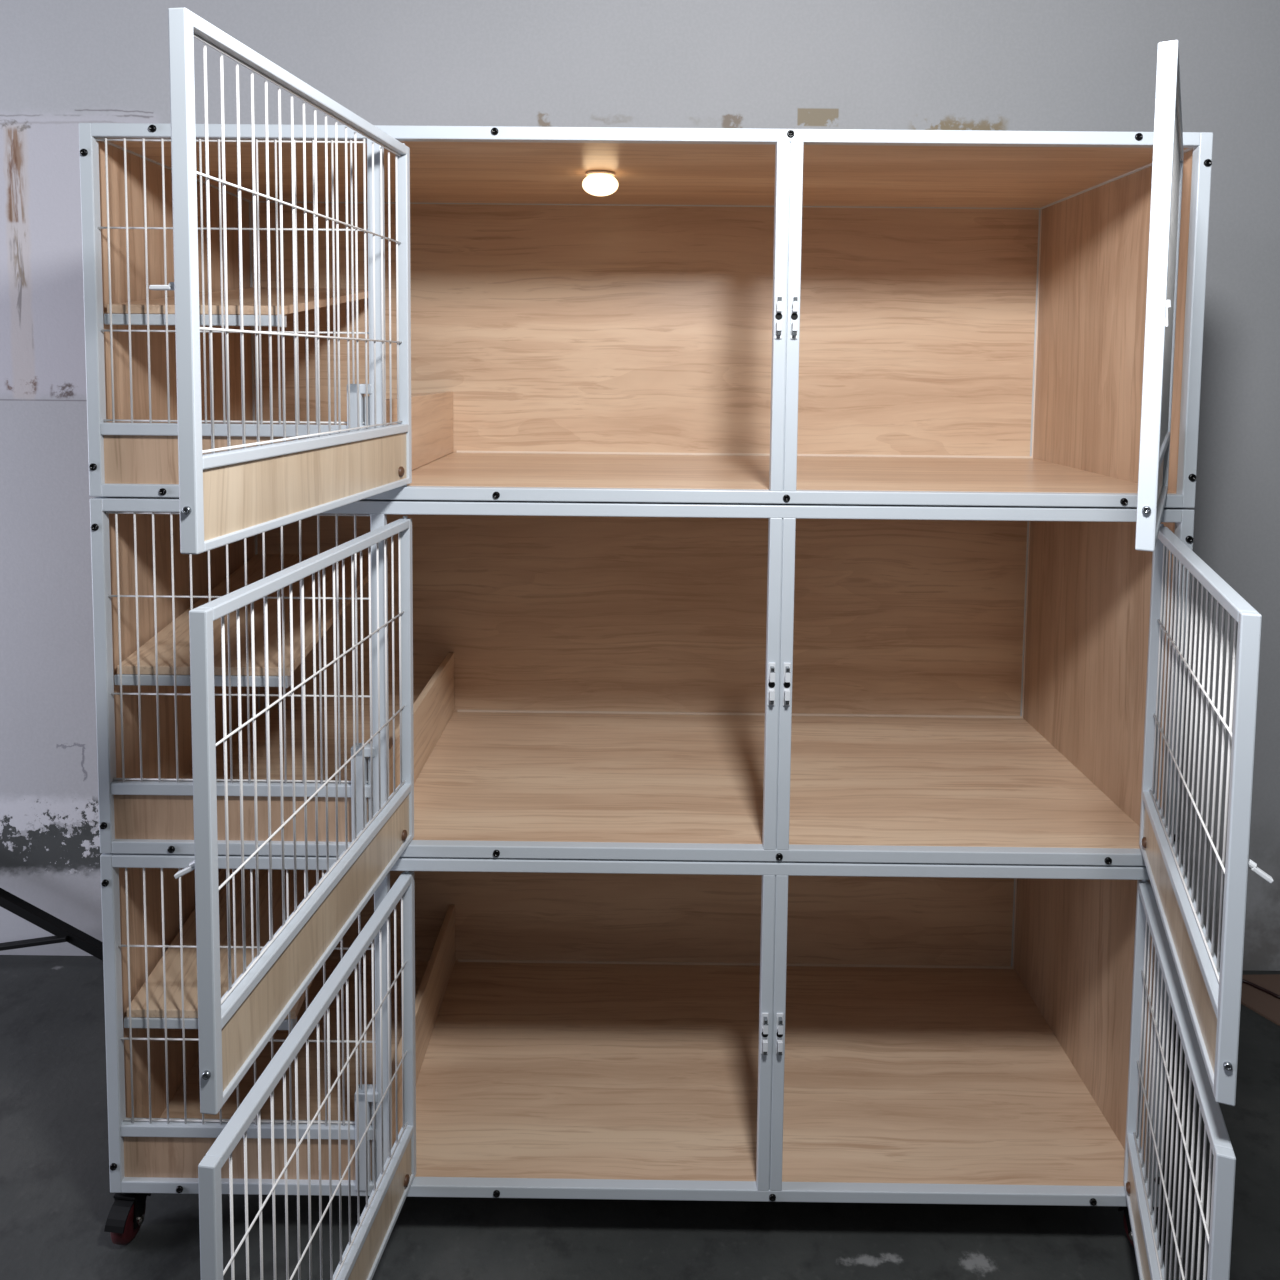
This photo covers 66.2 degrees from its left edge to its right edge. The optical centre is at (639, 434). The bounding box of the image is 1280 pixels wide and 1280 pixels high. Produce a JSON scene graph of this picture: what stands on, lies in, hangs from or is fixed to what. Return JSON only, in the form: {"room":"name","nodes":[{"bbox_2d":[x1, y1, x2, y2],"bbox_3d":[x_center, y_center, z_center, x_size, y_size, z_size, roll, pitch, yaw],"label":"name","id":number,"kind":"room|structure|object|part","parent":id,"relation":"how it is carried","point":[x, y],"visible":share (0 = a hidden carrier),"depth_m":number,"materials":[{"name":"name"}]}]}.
{"room":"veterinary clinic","nodes":[
{"label":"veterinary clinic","id":0,"kind":"room"},
{"bbox_2d":[0,0,1279,970],"bbox_3d":[-0.388,-0.625,2.457,13.000,4.050,0.150,1,4,0],"label":"wall","id":1,"kind":"structure","parent":0,"point":[996,65],"depth_m":2.37,"materials":[{"name":"paint"}]},
{"bbox_2d":[0,955,1279,1279],"bbox_3d":[-0.426,1.617,-0.885,13.000,0.060,6.830,1,4,0],"label":"floor","id":2,"kind":"structure","parent":0,"point":[56,1199],"depth_m":1.75,"materials":[{"name":"concrete"}]},
{"bbox_2d":[0,888,102,960],"bbox_3d":[-1.597,1.145,2.437,0.674,0.384,0.034,1,4,0],"label":"folding stand","id":3,"kind":"object","parent":2,"relation":"on","point":[63,931],"visible":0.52,"depth_m":2.44,"materials":[{"name":"black metal"}]},
{"bbox_2d":[100,853,1235,1279],"bbox_3d":[-0.006,1.061,1.692,1.818,0.699,1.257,1,4,0],"label":"cage","id":4,"kind":"object","parent":2,"relation":"on","point":[685,1030],"visible":0.84,"depth_m":1.84,"materials":[{"name":"brown wood"}]},
{"bbox_3d":[-0.896,0.981,1.993,0.012,0.575,0.617,1,4,0],"label":"panel","id":5,"kind":"part","parent":4,"relation":"part of","materials":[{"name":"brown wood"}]},
{"bbox_3d":[-0.742,1.013,1.698,0.292,0.021,0.024,1,4,0],"label":"shelf rail","id":6,"kind":"part","parent":4,"relation":"part of","materials":[{"name":"white metal"}]},
{"bbox_2d":[126,869,326,1018],"bbox_3d":[-0.736,0.939,1.983,0.292,0.089,0.596,1,4,0],"label":"shelf","id":7,"kind":"object","parent":4,"relation":"attached to","point":[171,912],"depth_m":1.83,"materials":[{"name":"brown wood"}]},
{"bbox_3d":[-0.670,1.243,1.695,0.438,0.081,0.007,1,4,0],"label":"kick panel","id":8,"kind":"part","parent":4,"relation":"part of","materials":[{"name":"brown wood"}]},
{"bbox_3d":[-0.669,1.194,1.689,0.440,0.020,0.020,1,4,0],"label":"rail","id":9,"kind":"part","parent":4,"relation":"part of","materials":[{"name":"white metal"}]},
{"bbox_3d":[-0.430,1.031,1.377,0.019,0.553,0.624,1,4,7],"label":"door","id":10,"kind":"part","parent":4,"relation":"part of","materials":[{"name":"white metal"}]},
{"bbox_3d":[-0.430,1.256,1.392,0.008,0.076,0.599,1,4,7],"label":"wood panel","id":11,"kind":"part","parent":4,"relation":"part of","materials":[{"name":"brown wood"}]},
{"bbox_3d":[-0.437,1.008,1.674,0.022,0.559,0.021,1,4,0],"label":"post","id":12,"kind":"part","parent":4,"relation":"part of","materials":[{"name":"white metal"}]},
{"bbox_3d":[-0.009,1.273,2.008,1.772,0.012,0.617,1,4,0],"label":"panel","id":13,"kind":"part","parent":4,"relation":"part of","materials":[{"name":"brown wood"}]},
{"bbox_3d":[-0.004,0.969,2.301,1.772,0.575,0.009,1,4,0],"label":"panel","id":14,"kind":"part","parent":4,"relation":"part of","materials":[{"name":"brown wood"}]},
{"bbox_2d":[90,497,1273,1114],"bbox_3d":[-0.002,0.412,1.646,1.800,0.602,1.258,1,4,0],"label":"cage","id":15,"kind":"object","parent":4,"relation":"on","point":[368,684],"visible":0.94,"depth_m":1.84,"materials":[{"name":"brown wood"}]},
{"bbox_3d":[-0.890,0.381,1.951,0.012,0.575,0.617,1,4,0],"label":"panel","id":16,"kind":"part","parent":15,"relation":"part of","materials":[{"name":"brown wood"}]},
{"bbox_3d":[-0.478,0.458,1.036,0.029,0.008,0.009,-29,0,7],"label":"latch handle","id":17,"kind":"part","parent":15,"relation":"part of","materials":[{"name":"white metal"}]},
{"bbox_3d":[-0.736,0.413,1.656,0.292,0.021,0.024,1,4,0],"label":"shelf rail","id":18,"kind":"part","parent":15,"relation":"part of","materials":[{"name":"white metal"}]},
{"bbox_3d":[-0.664,0.593,1.647,0.440,0.020,0.020,1,4,0],"label":"rail","id":19,"kind":"part","parent":15,"relation":"part of","materials":[{"name":"white metal"}]},
{"bbox_3d":[-0.664,0.642,1.653,0.438,0.081,0.007,1,4,0],"label":"kick panel","id":20,"kind":"part","parent":15,"relation":"part of","materials":[{"name":"brown wood"}]},
{"bbox_2d":[117,554,368,675],"bbox_3d":[-0.730,0.339,1.942,0.292,0.089,0.596,1,4,0],"label":"shelf","id":21,"kind":"object","parent":15,"relation":"attached to","point":[218,574],"depth_m":1.82,"materials":[{"name":"brown wood"}]},
{"bbox_3d":[-0.422,0.431,1.335,0.019,0.553,0.624,1,4,6],"label":"door","id":22,"kind":"part","parent":15,"relation":"part of","materials":[{"name":"white metal"}]},
{"bbox_3d":[-0.423,0.655,1.350,0.008,0.076,0.599,1,4,6],"label":"wood panel","id":23,"kind":"part","parent":15,"relation":"part of","materials":[{"name":"brown wood"}]},
{"bbox_3d":[-0.432,0.408,1.632,0.022,0.559,0.021,1,4,0],"label":"post","id":24,"kind":"part","parent":15,"relation":"part of","materials":[{"name":"white metal"}]},
{"bbox_3d":[0.003,0.103,1.927,1.772,0.012,0.617,1,4,0],"label":"panel","id":25,"kind":"part","parent":15,"relation":"part of","materials":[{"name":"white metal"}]},
{"bbox_3d":[0.002,0.368,2.259,1.772,0.575,0.009,1,4,0],"label":"panel","id":26,"kind":"part","parent":15,"relation":"part of","materials":[{"name":"brown wood"}]},
{"bbox_3d":[0.000,0.391,1.947,1.800,0.602,0.655,1,4,0],"label":"frame","id":27,"kind":"part","parent":15,"relation":"part of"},
{"bbox_2d":[79,8,1212,553],"bbox_3d":[0.004,-0.188,1.605,1.800,0.602,1.257,1,4,0],"label":"cage","id":28,"kind":"object","parent":15,"relation":"on","point":[284,324],"visible":1,"depth_m":1.91,"materials":[{"name":"brown wood"}]},
{"bbox_3d":[-0.481,-0.150,0.995,0.029,0.008,0.009,1,4,7],"label":"latch handle","id":29,"kind":"part","parent":28,"relation":"part of","materials":[{"name":"silver metal"}]},
{"bbox_3d":[-0.884,-0.219,1.909,0.012,0.575,0.617,1,4,0],"label":"panel","id":30,"kind":"part","parent":28,"relation":"part of","materials":[{"name":"brown wood"}]},
{"bbox_3d":[-0.730,-0.188,1.614,0.292,0.021,0.024,1,4,0],"label":"shelf rail","id":31,"kind":"part","parent":28,"relation":"part of","materials":[{"name":"white metal"}]},
{"bbox_3d":[-0.658,0.042,1.611,0.438,0.081,0.007,1,4,0],"label":"kick panel","id":32,"kind":"part","parent":28,"relation":"part of","materials":[{"name":"brown wood"}]},
{"bbox_3d":[-0.658,-0.007,1.605,0.440,0.020,0.020,1,4,0],"label":"rail","id":33,"kind":"part","parent":28,"relation":"part of","materials":[{"name":"white metal"}]},
{"bbox_2d":[107,287,367,314],"bbox_3d":[-0.724,-0.261,1.900,0.292,0.089,0.596,1,4,0],"label":"shelf","id":34,"kind":"object","parent":28,"relation":"attached to","point":[119,295],"depth_m":1.74,"materials":[{"name":"brown wood"}]},
{"bbox_3d":[-0.420,-0.170,1.294,0.019,0.553,0.624,1,4,7],"label":"door","id":35,"kind":"part","parent":28,"relation":"part of","materials":[{"name":"white metal"}]},
{"bbox_3d":[-0.421,0.055,1.309,0.008,0.076,0.599,1,4,7],"label":"wood panel","id":36,"kind":"part","parent":28,"relation":"part of","materials":[{"name":"brown wood"}]},
{"bbox_3d":[-0.426,-0.193,1.591,0.022,0.559,0.021,1,4,0],"label":"post","id":37,"kind":"part","parent":28,"relation":"part of","materials":[{"name":"white metal"}]},
{"bbox_2d":[582,170,617,195],"bbox_3d":[-0.074,-0.467,1.835,0.068,0.042,0.068,1,4,0],"label":"lamp","id":38,"kind":"object","parent":28,"relation":"attached to","point":[597,182],"visible":1,"depth_m":1.81,"materials":[{"name":"white plastic"}]},
{"bbox_3d":[0.007,-0.232,2.217,1.772,0.575,0.009,1,4,0],"label":"panel","id":39,"kind":"part","parent":28,"relation":"part of","materials":[{"name":"brown wood"}]},
{"bbox_3d":[0.008,-0.497,1.885,1.772,0.012,0.617,1,4,0],"label":"panel","id":40,"kind":"part","parent":28,"relation":"part of","materials":[{"name":"brown wood"}]},
{"bbox_3d":[0.003,0.072,1.924,1.772,0.012,0.617,1,4,0],"label":"panel","id":41,"kind":"part","parent":28,"relation":"part of","materials":[{"name":"brown wood"}]},
{"bbox_3d":[0.896,-0.202,1.900,0.011,0.575,0.617,1,4,0],"label":"panel","id":42,"kind":"part","parent":28,"relation":"part of","materials":[{"name":"brown wood"}]},
{"bbox_3d":[0.707,-0.161,1.326,0.019,0.553,0.624,3,5,29],"label":"door","id":43,"kind":"part","parent":28,"relation":"part of","materials":[{"name":"white metal"}]},
{"bbox_3d":[0.703,0.064,1.342,0.008,0.076,0.599,3,5,29],"label":"wood panel","id":44,"kind":"part","parent":28,"relation":"part of","materials":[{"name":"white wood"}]},
{"bbox_3d":[0.567,-0.130,1.057,0.008,0.029,0.009,-2,2,29],"label":"latch handle","id":45,"kind":"part","parent":28,"relation":"part of","materials":[{"name":"silver metal"}]},
{"bbox_3d":[-0.003,0.673,1.966,1.772,0.012,0.617,1,4,0],"label":"panel","id":46,"kind":"part","parent":15,"relation":"part of","materials":[{"name":"brown wood"}]},
{"bbox_3d":[0.890,0.399,1.942,0.011,0.575,0.617,1,4,0],"label":"panel","id":47,"kind":"part","parent":15,"relation":"part of","materials":[{"name":"brown wood"}]},
{"bbox_3d":[0.744,0.666,1.362,0.008,0.076,0.599,2,4,20],"label":"wood panel","id":48,"kind":"part","parent":15,"relation":"part of","materials":[{"name":"brown wood"}]},
{"bbox_3d":[0.748,0.441,1.346,0.019,0.553,0.624,2,4,20],"label":"door","id":49,"kind":"part","parent":15,"relation":"part of","materials":[{"name":"white metal"}]},
{"bbox_3d":[0.665,0.468,1.054,0.029,0.008,0.009,35,14,15],"label":"latch handle","id":50,"kind":"part","parent":15,"relation":"part of","materials":[{"name":"white metal"}]},
{"bbox_3d":[0.885,0.999,1.984,0.011,0.575,0.617,1,4,0],"label":"panel","id":51,"kind":"part","parent":4,"relation":"part of","materials":[{"name":"brown wood"}]},
{"bbox_3d":[0.740,1.266,1.403,0.008,0.076,0.599,2,4,20],"label":"wood panel","id":52,"kind":"part","parent":4,"relation":"part of","materials":[{"name":"brown wood"}]},
{"bbox_3d":[0.744,1.042,1.387,0.019,0.553,0.624,2,4,20],"label":"door","id":53,"kind":"part","parent":4,"relation":"part of","materials":[{"name":"white metal"}]},
{"bbox_2d":[1241,974,1279,1025],"bbox_3d":[1.656,1.387,2.227,0.470,0.006,0.535,1,4,0],"label":"board","id":54,"kind":"object","parent":2,"relation":"on","point":[1260,1002],"visible":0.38,"depth_m":2.40,"materials":[{"name":"brown wood"}]},
{"bbox_2d":[1242,979,1279,998],"bbox_3d":[1.541,1.368,2.414,0.502,0.015,0.072,1,4,11],"label":"cable","id":55,"kind":"object","parent":2,"relation":"on","point":[1243,980],"visible":0.31,"depth_m":2.42,"materials":[{"name":"black rubber"}]}
]}

